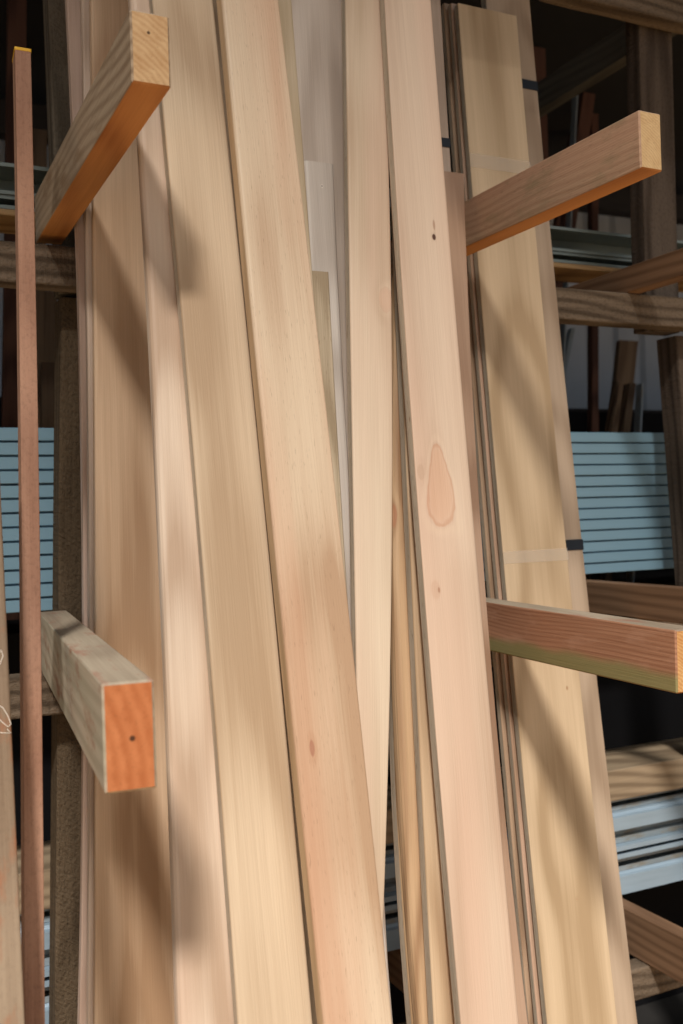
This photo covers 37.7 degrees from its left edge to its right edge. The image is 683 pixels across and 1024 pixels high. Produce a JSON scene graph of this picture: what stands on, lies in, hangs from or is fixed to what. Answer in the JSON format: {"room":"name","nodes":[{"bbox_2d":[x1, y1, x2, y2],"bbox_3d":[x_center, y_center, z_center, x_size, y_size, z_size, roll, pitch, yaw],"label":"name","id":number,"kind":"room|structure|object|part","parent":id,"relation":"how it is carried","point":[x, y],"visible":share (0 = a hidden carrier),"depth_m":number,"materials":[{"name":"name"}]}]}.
{"room":"lumber storage area","nodes":[
{"label":"lumber storage area","id":0,"kind":"room"},
{"bbox_2d":[0,401,663,508],"bbox_3d":[0.347,0.540,3.996,13.800,1.900,0.050,-2,0,-25],"label":"wall","id":1,"kind":"structure","parent":0,"point":[651,422],"depth_m":4.36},
{"bbox_2d":[7,568,682,1023],"bbox_3d":[0.610,0.857,3.458,13.700,1.250,1.080,-2,0,-25],"label":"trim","id":2,"kind":"structure","parent":1,"relation":"attached to","point":[631,714],"depth_m":2.98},
{"bbox_2d":[1,0,26,619],"bbox_3d":[-0.877,-0.667,2.675,0.056,1.893,0.262,-2,0,3],"label":"plank","id":3,"kind":"object","parent":2,"relation":"on","point":[16,32],"visible":0.3,"depth_m":2.65,"materials":[{"name":"red wood"}]},
{"bbox_2d":[33,128,46,427],"bbox_3d":[-0.908,-0.440,2.963,0.056,1.441,0.214,-2,0,4],"label":"plank","id":4,"kind":"object","parent":2,"relation":"on","point":[39,136],"visible":0.17,"depth_m":2.98,"materials":[{"name":"beige wood"}]},
{"bbox_2d":[39,362,53,611],"bbox_3d":[-0.745,-0.055,2.549,0.040,0.661,0.105,-2,0,-10],"label":"plank","id":5,"kind":"object","parent":2,"relation":"on","point":[46,369],"visible":0.22,"depth_m":2.56,"materials":[{"name":"beige wood"}]},
{"bbox_2d":[533,46,549,222],"bbox_3d":[0.698,-0.715,3.471,0.063,1.893,0.304,-2,0,14],"label":"plank","id":6,"kind":"object","parent":2,"relation":"on","point":[539,53],"visible":0.07,"depth_m":3.56,"materials":[{"name":"red wood"}]},
{"bbox_2d":[553,133,569,226],"bbox_3d":[0.826,-0.719,4.194,0.681,1.893,0.040,-2,0,-43],"label":"plank","id":7,"kind":"object","parent":2,"relation":"on","point":[556,222],"visible":0.03,"depth_m":4.30,"materials":[{"name":"red wood"}]},
{"bbox_2d":[560,95,577,368],"bbox_3d":[0.822,-0.719,3.696,0.028,1.893,0.401,-2,0,35],"label":"plank","id":8,"kind":"object","parent":2,"relation":"on","point":[563,328],"visible":0.18,"depth_m":3.76,"materials":[{"name":"wood"}]},
{"bbox_2d":[564,328,574,375],"bbox_3d":[0.817,-0.258,3.967,0.384,0.972,0.033,-2,0,-41],"label":"plank","id":9,"kind":"object","parent":2,"relation":"on","point":[570,332],"visible":0.14,"depth_m":4.05,"materials":[{"name":"wood"}]},
{"bbox_2d":[555,92,594,327],"bbox_3d":[0.804,-0.718,3.798,0.645,1.893,0.046,-2,0,-44],"label":"plank","id":10,"kind":"object","parent":2,"relation":"on","point":[586,100],"visible":0.08,"depth_m":3.96,"materials":[{"name":"red wood"}]},
{"bbox_2d":[587,113,598,431],"bbox_3d":[1.007,-0.709,4.001,0.043,1.861,0.334,-2,0,25],"label":"plank","id":11,"kind":"object","parent":2,"relation":"on","point":[593,207],"visible":0.2,"depth_m":3.98,"materials":[{"name":"red wood"}]},
{"bbox_2d":[585,381,619,579],"bbox_3d":[0.841,-0.101,3.240,0.232,0.657,0.030,-2,0,-43],"label":"plank","id":12,"kind":"object","parent":2,"relation":"on","point":[615,385],"visible":0.24,"depth_m":3.29,"materials":[{"name":"beige wood"}]},
{"bbox_2d":[599,383,635,580],"bbox_3d":[0.884,-0.096,3.205,0.229,0.644,0.036,-2,0,-45],"label":"plank","id":13,"kind":"object","parent":2,"relation":"on","point":[628,393],"visible":0.33,"depth_m":3.24,"materials":[{"name":"beige wood"}]},
{"bbox_2d":[611,340,637,431],"bbox_3d":[1.163,-0.260,4.239,0.062,0.955,0.365,-2,0,44],"label":"plank","id":14,"kind":"object","parent":2,"relation":"on","point":[625,357],"visible":0.23,"depth_m":4.29,"materials":[{"name":"beige wood"}]},
{"bbox_2d":[626,383,643,582],"bbox_3d":[0.931,-0.094,3.171,0.029,0.637,0.158,-2,0,37],"label":"plank","id":15,"kind":"object","parent":2,"relation":"on","point":[630,575],"visible":0.27,"depth_m":3.20,"materials":[{"name":"wood"}]},
{"bbox_2d":[0,0,682,194],"bbox_3d":[0.527,-1.717,3.466,14.000,0.100,3.620,-2,0,-25],"label":"ceiling","id":16,"kind":"structure","parent":0,"point":[565,33],"depth_m":3.65,"materials":[{"name":"black"}]},
{"bbox_2d":[0,99,682,224],"bbox_3d":[0.151,-1.465,4.281,13.600,0.120,0.080,-2,0,-25],"label":"rail","id":17,"kind":"object","parent":16,"relation":"hanging from","point":[617,203],"visible":0.02,"depth_m":4.77,"materials":[{"name":"paint"}]},
{"bbox_2d":[0,140,682,409],"bbox_3d":[-0.096,-0.072,4.891,13.995,3.150,0.030,-2,0,-25],"label":"wall","id":18,"kind":"structure","parent":0,"point":[647,368],"depth_m":5.63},
{"bbox_2d":[635,993,682,1023],"bbox_3d":[0.441,1.547,3.860,14.000,0.120,2.750,-2,0,-25],"label":"floor","id":19,"kind":"structure","parent":0,"point":[669,1010],"depth_m":2.94,"materials":[{"name":"grey concrete"}]},
{"bbox_3d":[2.718,1.478,-0.981,14.000,0.120,7.950,-2,0,-25],"label":"floor","id":20,"kind":"structure","parent":0,"visible":0},
{"bbox_2d":[0,489,24,1023],"bbox_3d":[-0.345,0.714,1.016,0.061,1.605,0.425,-2,0,-22],"label":"plank","id":21,"kind":"object","parent":20,"relation":"on","point":[11,973],"visible":1,"depth_m":1.09,"materials":[{"name":"brown wood"}]},
{"bbox_2d":[12,46,44,1023],"bbox_3d":[-0.371,0.421,1.193,0.033,2.195,0.593,-2,0,-13],"label":"batten","id":22,"kind":"object","parent":20,"relation":"on","point":[32,856],"visible":0.99,"depth_m":1.27,"materials":[{"name":"red wood"}]},
{"bbox_2d":[65,0,87,1023],"bbox_3d":[-0.418,0.038,1.698,0.120,2.951,0.229,-2,0,4],"label":"board","id":23,"kind":"object","parent":20,"relation":"on","point":[72,7],"visible":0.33,"depth_m":1.70,"materials":[{"name":"brown wood"}]},
{"bbox_2d":[80,0,93,1023],"bbox_3d":[-0.393,0.037,1.688,0.097,2.951,0.244,-2,0,9],"label":"board","id":24,"kind":"object","parent":20,"relation":"on","point":[84,4],"visible":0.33,"depth_m":1.68,"materials":[{"name":"brown wood"}]},
{"bbox_2d":[89,0,174,1023],"bbox_3d":[-0.376,0.037,1.673,0.202,2.951,0.168,-2,0,-25],"label":"board","id":25,"kind":"object","parent":20,"relation":"on","point":[133,983],"visible":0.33,"depth_m":1.67,"materials":[{"name":"beige wood"}]},
{"bbox_2d":[128,0,233,1023],"bbox_3d":[-0.208,0.033,1.319,0.109,2.954,0.588,-2,0,-15],"label":"board","id":26,"kind":"object","parent":20,"relation":"on","point":[201,962],"visible":0.44,"depth_m":1.28,"materials":[{"name":"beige wood"}]},
{"bbox_2d":[149,0,311,1023],"bbox_3d":[-0.152,0.032,1.321,0.108,2.954,0.566,-2,0,-25],"label":"board","id":27,"kind":"object","parent":20,"relation":"on","point":[269,971],"visible":0.95,"depth_m":1.31,"materials":[{"name":"yellow wood"}]},
{"bbox_2d":[213,0,316,1023],"bbox_3d":[-0.122,0.030,1.495,0.099,2.953,0.562,-2,0,-26],"label":"board","id":28,"kind":"object","parent":20,"relation":"on","point":[311,988],"visible":0.02,"depth_m":1.45,"materials":[{"name":"brown wood"}]},
{"bbox_2d":[278,0,314,305],"bbox_3d":[-0.041,0.028,1.419,0.052,2.953,0.583,-2,0,-12],"label":"board","id":29,"kind":"object","parent":20,"relation":"on","point":[285,6],"visible":0.16,"depth_m":1.54,"materials":[{"name":"yellow wood"}]},
{"bbox_2d":[216,0,391,1023],"bbox_3d":[-0.050,0.029,1.326,0.097,2.955,0.587,-2,0,-26],"label":"board","id":30,"kind":"object","parent":20,"relation":"on","point":[330,789],"visible":1,"depth_m":1.31,"materials":[{"name":"brown wood"}]},
{"bbox_2d":[312,271,346,590],"bbox_3d":[0.002,0.568,1.344,0.072,1.870,0.392,-2,0,-9],"label":"board","id":31,"kind":"object","parent":20,"relation":"on","point":[320,278],"visible":0.21,"depth_m":1.50,"materials":[{"name":"brown wood"}]},
{"bbox_2d":[291,0,387,960],"bbox_3d":[-0.016,0.027,1.514,0.140,2.953,0.634,-2,0,-2],"label":"board","id":32,"kind":"object","parent":20,"relation":"on","point":[317,24],"visible":0.12,"depth_m":1.63,"materials":[{"name":"grey wood"}]},
{"bbox_2d":[0,0,682,1023],"bbox_3d":[0.090,-0.077,2.005,5.218,3.149,1.384,-2,0,-38],"label":"rack","id":33,"kind":"object","parent":20,"relation":"on","point":[98,702],"visible":0.58,"depth_m":1.81,"materials":[{"name":"brown wood"}]},
{"bbox_3d":[-0.512,-1.017,1.865,0.085,1.235,0.060,-2,0,-25],"label":"post","id":34,"kind":"part","parent":33,"relation":"part of","materials":[{"name":"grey wood"}]},
{"bbox_3d":[-0.492,0.562,1.857,0.085,1.912,0.070,1,-1,-25],"label":"post","id":35,"kind":"part","parent":33,"relation":"part of","materials":[{"name":"brown wood"}]},
{"bbox_3d":[-0.360,0.222,1.375,0.049,0.104,0.917,-2,-1,-20],"label":"arm","id":36,"kind":"part","parent":33,"relation":"part of","materials":[{"name":"brown wood"}]},
{"bbox_3d":[-0.376,-0.531,1.482,0.046,0.084,0.729,-2,0,-25],"label":"arm","id":37,"kind":"part","parent":33,"relation":"part of","materials":[{"name":"brown wood"}]},
{"bbox_2d":[0,194,631,268],"bbox_3d":[-0.472,-0.598,2.043,4.320,0.026,0.096,-2,0,-25],"label":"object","id":38,"kind":"object","parent":33,"relation":"on","point":[6,201],"visible":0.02,"depth_m":2.51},
{"bbox_2d":[0,162,682,258],"bbox_3d":[-0.472,-0.642,2.042,4.320,0.060,0.100,-2,0,-25],"label":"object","id":39,"kind":"object","parent":38,"relation":"on","point":[563,239],"visible":0.02,"depth_m":2.54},
{"bbox_2d":[6,558,673,612],"bbox_3d":[-0.204,0.167,2.206,4.900,0.026,0.170,-2,0,-25],"label":"panel","id":40,"kind":"object","parent":33,"relation":"on","point":[12,605],"visible":0.02,"depth_m":2.53,"materials":[{"name":"blue paint"}]},
{"bbox_2d":[5,547,672,598],"bbox_3d":[-0.204,0.140,2.204,4.900,0.026,0.170,-2,0,-25],"label":"panel","id":41,"kind":"object","parent":40,"relation":"on","point":[11,590],"visible":0.02,"depth_m":2.53,"materials":[{"name":"blue paint"}]},
{"bbox_2d":[4,537,671,584],"bbox_3d":[-0.205,0.112,2.205,4.900,0.026,0.170,-2,0,-25],"label":"panel","id":42,"kind":"object","parent":41,"relation":"on","point":[46,574],"visible":0.02,"depth_m":2.53,"materials":[{"name":"blue paint"}]},
{"bbox_2d":[4,526,671,569],"bbox_3d":[-0.206,0.085,2.204,4.900,0.026,0.170,-2,0,-25],"label":"panel","id":43,"kind":"object","parent":42,"relation":"on","point":[46,560],"visible":0.02,"depth_m":2.52,"materials":[{"name":"blue paint"}]},
{"bbox_2d":[3,516,670,555],"bbox_3d":[-0.206,0.057,2.204,4.900,0.026,0.170,-2,0,-25],"label":"panel","id":44,"kind":"object","parent":43,"relation":"on","point":[10,548],"visible":0.02,"depth_m":2.52,"materials":[{"name":"blue paint"}]},
{"bbox_2d":[2,506,669,541],"bbox_3d":[-0.208,0.030,2.205,4.900,0.026,0.170,-2,0,-25],"label":"panel","id":45,"kind":"object","parent":44,"relation":"on","point":[46,532],"visible":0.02,"depth_m":2.52,"materials":[{"name":"blue paint"}]},
{"bbox_2d":[2,496,668,526],"bbox_3d":[-0.210,0.003,2.208,4.900,0.026,0.170,-2,0,-25],"label":"panel","id":46,"kind":"object","parent":45,"relation":"on","point":[46,518],"visible":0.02,"depth_m":2.52,"materials":[{"name":"blue paint"}]},
{"bbox_2d":[1,485,667,512],"bbox_3d":[-0.211,-0.025,2.208,4.900,0.026,0.170,-2,0,-25],"label":"panel","id":47,"kind":"object","parent":46,"relation":"on","point":[45,504],"visible":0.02,"depth_m":2.52,"materials":[{"name":"blue paint"}]},
{"bbox_2d":[0,475,667,498],"bbox_3d":[-0.211,-0.052,2.207,4.900,0.026,0.170,-2,0,-25],"label":"panel","id":48,"kind":"object","parent":47,"relation":"on","point":[45,490],"visible":0.02,"depth_m":2.52,"materials":[{"name":"blue paint"}]},
{"bbox_2d":[0,464,666,484],"bbox_3d":[-0.211,-0.080,2.204,4.900,0.026,0.170,-2,0,-25],"label":"panel","id":49,"kind":"object","parent":48,"relation":"on","point":[7,477],"visible":0.02,"depth_m":2.52,"materials":[{"name":"blue paint"}]},
{"bbox_2d":[0,454,665,469],"bbox_3d":[-0.213,-0.107,2.206,4.900,0.026,0.170,-2,0,-25],"label":"panel","id":50,"kind":"object","parent":49,"relation":"on","point":[6,462],"visible":0.02,"depth_m":2.52,"materials":[{"name":"blue paint"}]},
{"bbox_2d":[0,442,664,455],"bbox_3d":[-0.213,-0.135,2.205,4.900,0.026,0.170,-2,0,-25],"label":"panel","id":51,"kind":"object","parent":50,"relation":"on","point":[6,448],"visible":0.02,"depth_m":2.52,"materials":[{"name":"blue paint"}]},
{"bbox_2d":[0,428,663,442],"bbox_3d":[-0.213,-0.162,2.204,4.900,0.026,0.170,-2,0,-25],"label":"panel","id":52,"kind":"object","parent":51,"relation":"on","point":[6,434],"visible":0.02,"depth_m":2.51,"materials":[{"name":"blue paint"}]},
{"bbox_2d":[0,208,682,291],"bbox_3d":[-0.260,-0.584,2.158,4.800,0.013,0.130,-2,0,-25],"label":"strip","id":53,"kind":"object","parent":33,"relation":"on","point":[563,272],"visible":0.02,"depth_m":2.50,"materials":[{"name":"brown wood"}]},
{"bbox_3d":[0.046,-0.451,2.045,5.350,0.074,0.052,-2,0,-25],"label":"rail","id":54,"kind":"part","parent":33,"relation":"part of","materials":[{"name":"brown wood"}]},
{"bbox_3d":[0.069,0.302,2.045,5.350,0.074,0.052,-2,0,-25],"label":"rail","id":55,"kind":"part","parent":33,"relation":"part of","materials":[{"name":"brown wood"}]},
{"bbox_2d":[45,857,682,1023],"bbox_3d":[-0.151,0.939,2.143,4.900,0.052,0.150,-2,0,-25],"label":"trim","id":56,"kind":"structure","parent":33,"relation":"on","point":[669,871],"depth_m":2.48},
{"bbox_2d":[45,845,682,1002],"bbox_3d":[-0.155,0.895,2.148,4.900,0.034,0.138,-2,0,-25],"label":"trim","id":57,"kind":"structure","parent":56,"relation":"on","point":[391,916],"depth_m":2.51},
{"bbox_2d":[44,829,682,986],"bbox_3d":[-0.153,0.862,2.143,4.900,0.030,0.150,-2,0,-25],"label":"trim","id":58,"kind":"structure","parent":57,"relation":"on","point":[640,846],"depth_m":2.49,"materials":[{"name":"grey metal"}]},
{"bbox_2d":[44,818,682,965],"bbox_3d":[-0.158,0.828,2.152,4.900,0.036,0.130,-2,0,-25],"label":"trim","id":59,"kind":"structure","parent":58,"relation":"on","point":[649,830],"depth_m":2.51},
{"bbox_2d":[44,797,682,949],"bbox_3d":[-0.156,0.789,2.144,4.900,0.040,0.146,-2,0,-25],"label":"trim","id":60,"kind":"structure","parent":59,"relation":"on","point":[652,813],"depth_m":2.49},
{"bbox_2d":[20,788,682,926],"bbox_3d":[-0.163,0.752,2.156,4.900,0.032,0.120,-2,0,-25],"label":"trim","id":61,"kind":"structure","parent":60,"relation":"on","point":[675,793],"depth_m":2.53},
{"bbox_2d":[17,737,682,913],"bbox_3d":[-0.166,0.697,2.158,4.900,0.076,0.175,-2,0,-25],"label":"plank","id":62,"kind":"object","parent":61,"relation":"on","point":[652,767],"visible":0.02,"depth_m":2.50,"materials":[{"name":"brown wood"}]},
{"bbox_3d":[0.138,1.011,2.250,0.043,0.105,0.580,-2,0,-25],"label":"arm","id":63,"kind":"part","parent":33,"relation":"part of","materials":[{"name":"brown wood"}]},
{"bbox_3d":[0.206,-0.544,1.998,0.043,0.087,1.135,-2,0,-27],"label":"arm","id":64,"kind":"part","parent":33,"relation":"part of","materials":[{"name":"brown wood"}]},
{"bbox_3d":[0.094,1.102,2.045,5.350,0.074,0.052,-2,0,-25],"label":"rail","id":65,"kind":"part","parent":33,"relation":"part of","materials":[{"name":"brown wood"}]},
{"bbox_3d":[0.316,0.215,1.849,0.046,0.092,0.885,-2,1,-25],"label":"arm","id":66,"kind":"part","parent":33,"relation":"part of","materials":[{"name":"brown wood"}]},
{"bbox_3d":[0.681,-1.250,2.855,0.042,0.085,0.845,-2,0,-25],"label":"arm","id":67,"kind":"part","parent":33,"relation":"part of"},
{"bbox_3d":[1.450,-1.225,2.717,2.195,0.074,0.052,-2,0,-25],"label":"rail","id":68,"kind":"part","parent":33,"relation":"part of","materials":[{"name":"brown wood"}]},
{"bbox_3d":[0.672,-0.537,2.329,0.040,0.060,0.930,-2,0,-25],"label":"arm","id":69,"kind":"part","parent":33,"relation":"part of","materials":[{"name":"brown wood"}]},
{"bbox_3d":[0.694,0.207,2.329,0.040,0.078,0.930,-2,0,-25],"label":"arm","id":70,"kind":"part","parent":33,"relation":"part of","materials":[{"name":"brown wood"}]},
{"bbox_3d":[0.758,-1.056,2.457,0.105,1.235,0.050,-1,0,-25],"label":"post","id":71,"kind":"part","parent":33,"relation":"part of","materials":[{"name":"brown wood"}]},
{"bbox_3d":[0.718,0.993,2.329,0.040,0.105,0.930,-2,0,-25],"label":"arm","id":72,"kind":"part","parent":33,"relation":"part of","materials":[{"name":"brown wood"}]},
{"bbox_3d":[0.930,0.518,2.526,0.100,1.916,0.070,-6,2,-25],"label":"post","id":73,"kind":"part","parent":33,"relation":"part of","materials":[{"name":"brown wood"}]},
{"bbox_2d":[304,161,392,1023],"bbox_3d":[0.034,0.473,1.402,0.058,2.058,0.413,-2,0,-13],"label":"board","id":74,"kind":"object","parent":20,"relation":"on","point":[319,177],"visible":0.24,"depth_m":1.55,"materials":[{"name":"grey wood"}]},
{"bbox_2d":[341,0,391,930],"bbox_3d":[0.034,0.026,1.426,0.079,2.953,0.692,-2,0,8],"label":"board","id":75,"kind":"object","parent":20,"relation":"on","point":[366,162],"visible":0.77,"depth_m":1.48,"materials":[{"name":"brown wood"}]},
{"bbox_2d":[389,654,413,1023],"bbox_3d":[0.129,0.423,1.486,0.112,2.154,0.488,-2,0,3],"label":"board","id":76,"kind":"object","parent":20,"relation":"on","point":[397,858],"visible":0.15,"depth_m":1.43,"materials":[{"name":"beige wood"}]},
{"bbox_2d":[390,275,427,1023],"bbox_3d":[0.131,0.423,1.458,0.104,2.154,0.471,-2,0,-1],"label":"board","id":77,"kind":"object","parent":20,"relation":"on","point":[399,650],"visible":0.27,"depth_m":1.44,"materials":[{"name":"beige wood"}]},
{"bbox_2d":[390,190,453,1023],"bbox_3d":[0.141,0.423,1.422,0.069,2.154,0.476,-2,0,-1],"label":"board","id":78,"kind":"object","parent":20,"relation":"on","point":[437,969],"visible":0.38,"depth_m":1.41,"materials":[{"name":"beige wood"}]},
{"bbox_2d":[431,0,450,171],"bbox_3d":[0.204,0.020,1.827,0.096,2.952,0.478,-2,0,-7],"label":"board","id":79,"kind":"object","parent":20,"relation":"on","point":[435,4],"visible":0.06,"depth_m":1.96,"materials":[{"name":"grey wood"}]},
{"bbox_2d":[441,137,450,147],"bbox_3d":[0.166,-0.714,1.932,0.094,0.021,0.024,-2,0,-25],"label":"strap","id":80,"kind":"object","parent":79,"relation":"attached to","point":[446,142],"visible":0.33,"depth_m":1.94,"materials":[{"name":"black plastic"}]},
{"bbox_2d":[379,0,518,1023],"bbox_3d":[0.155,0.022,1.469,0.104,2.954,0.609,-2,0,-9],"label":"board","id":81,"kind":"object","parent":20,"relation":"on","point":[463,763],"visible":1,"depth_m":1.45,"materials":[{"name":"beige wood"}]},
{"bbox_2d":[444,171,527,1023],"bbox_3d":[0.245,0.432,1.717,0.120,2.126,0.308,-2,0,-18],"label":"board","id":82,"kind":"object","parent":20,"relation":"on","point":[454,182],"visible":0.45,"depth_m":1.78,"materials":[{"name":"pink wood"}]},
{"bbox_2d":[441,3,533,1023],"bbox_3d":[0.347,0.201,2.000,0.120,2.581,0.370,-2,0,-16],"label":"board","id":83,"kind":"object","parent":20,"relation":"on","point":[505,759],"visible":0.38,"depth_m":1.98,"materials":[{"name":"brown wood"}]},
{"bbox_2d":[448,3,542,1023],"bbox_3d":[0.362,0.205,1.982,0.120,2.571,0.367,-2,0,-17],"label":"board","id":84,"kind":"object","parent":20,"relation":"on","point":[537,1012],"visible":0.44,"depth_m":1.97,"materials":[{"name":"brown wood"}]},
{"bbox_2d":[454,3,616,1023],"bbox_3d":[0.395,0.210,1.973,0.168,2.560,0.364,-2,0,-20],"label":"board","id":85,"kind":"object","parent":20,"relation":"on","point":[571,937],"visible":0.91,"depth_m":1.98,"materials":[{"name":"brown wood"}]},
{"bbox_2d":[481,0,636,1023],"bbox_3d":[0.456,0.012,2.110,0.142,2.953,0.413,-2,0,-21],"label":"board","id":86,"kind":"object","parent":20,"relation":"on","point":[608,860],"visible":0.42,"depth_m":2.10,"materials":[{"name":"brown wood"}]},
{"bbox_2d":[522,79,537,91],"bbox_3d":[0.381,-0.951,2.227,0.124,0.025,0.026,-2,0,-25],"label":"strap","id":87,"kind":"object","parent":86,"relation":"attached to","point":[526,84],"visible":0.33,"depth_m":2.23,"materials":[{"name":"black plastic"}]},
{"bbox_2d":[566,539,583,549],"bbox_3d":[0.451,0.072,2.098,0.124,0.025,0.026,-2,0,-25],"label":"strap","id":88,"kind":"object","parent":86,"relation":"attached to","point":[576,544],"visible":0.38,"depth_m":2.10,"materials":[{"name":"black plastic"}]},
{"bbox_3d":[-5.709,0.099,0.507,0.100,3.150,3.620,-2,0,-25],"label":"wall","id":89,"kind":"structure","parent":0,"visible":0},
{"bbox_2d":[0,397,661,412],"bbox_3d":[0.185,-0.356,4.281,13.600,0.200,0.080,-2,0,-25],"label":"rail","id":90,"kind":"object","parent":89,"relation":"attached to","point":[569,409],"visible":0.02,"depth_m":4.73,"materials":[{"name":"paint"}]}
]}

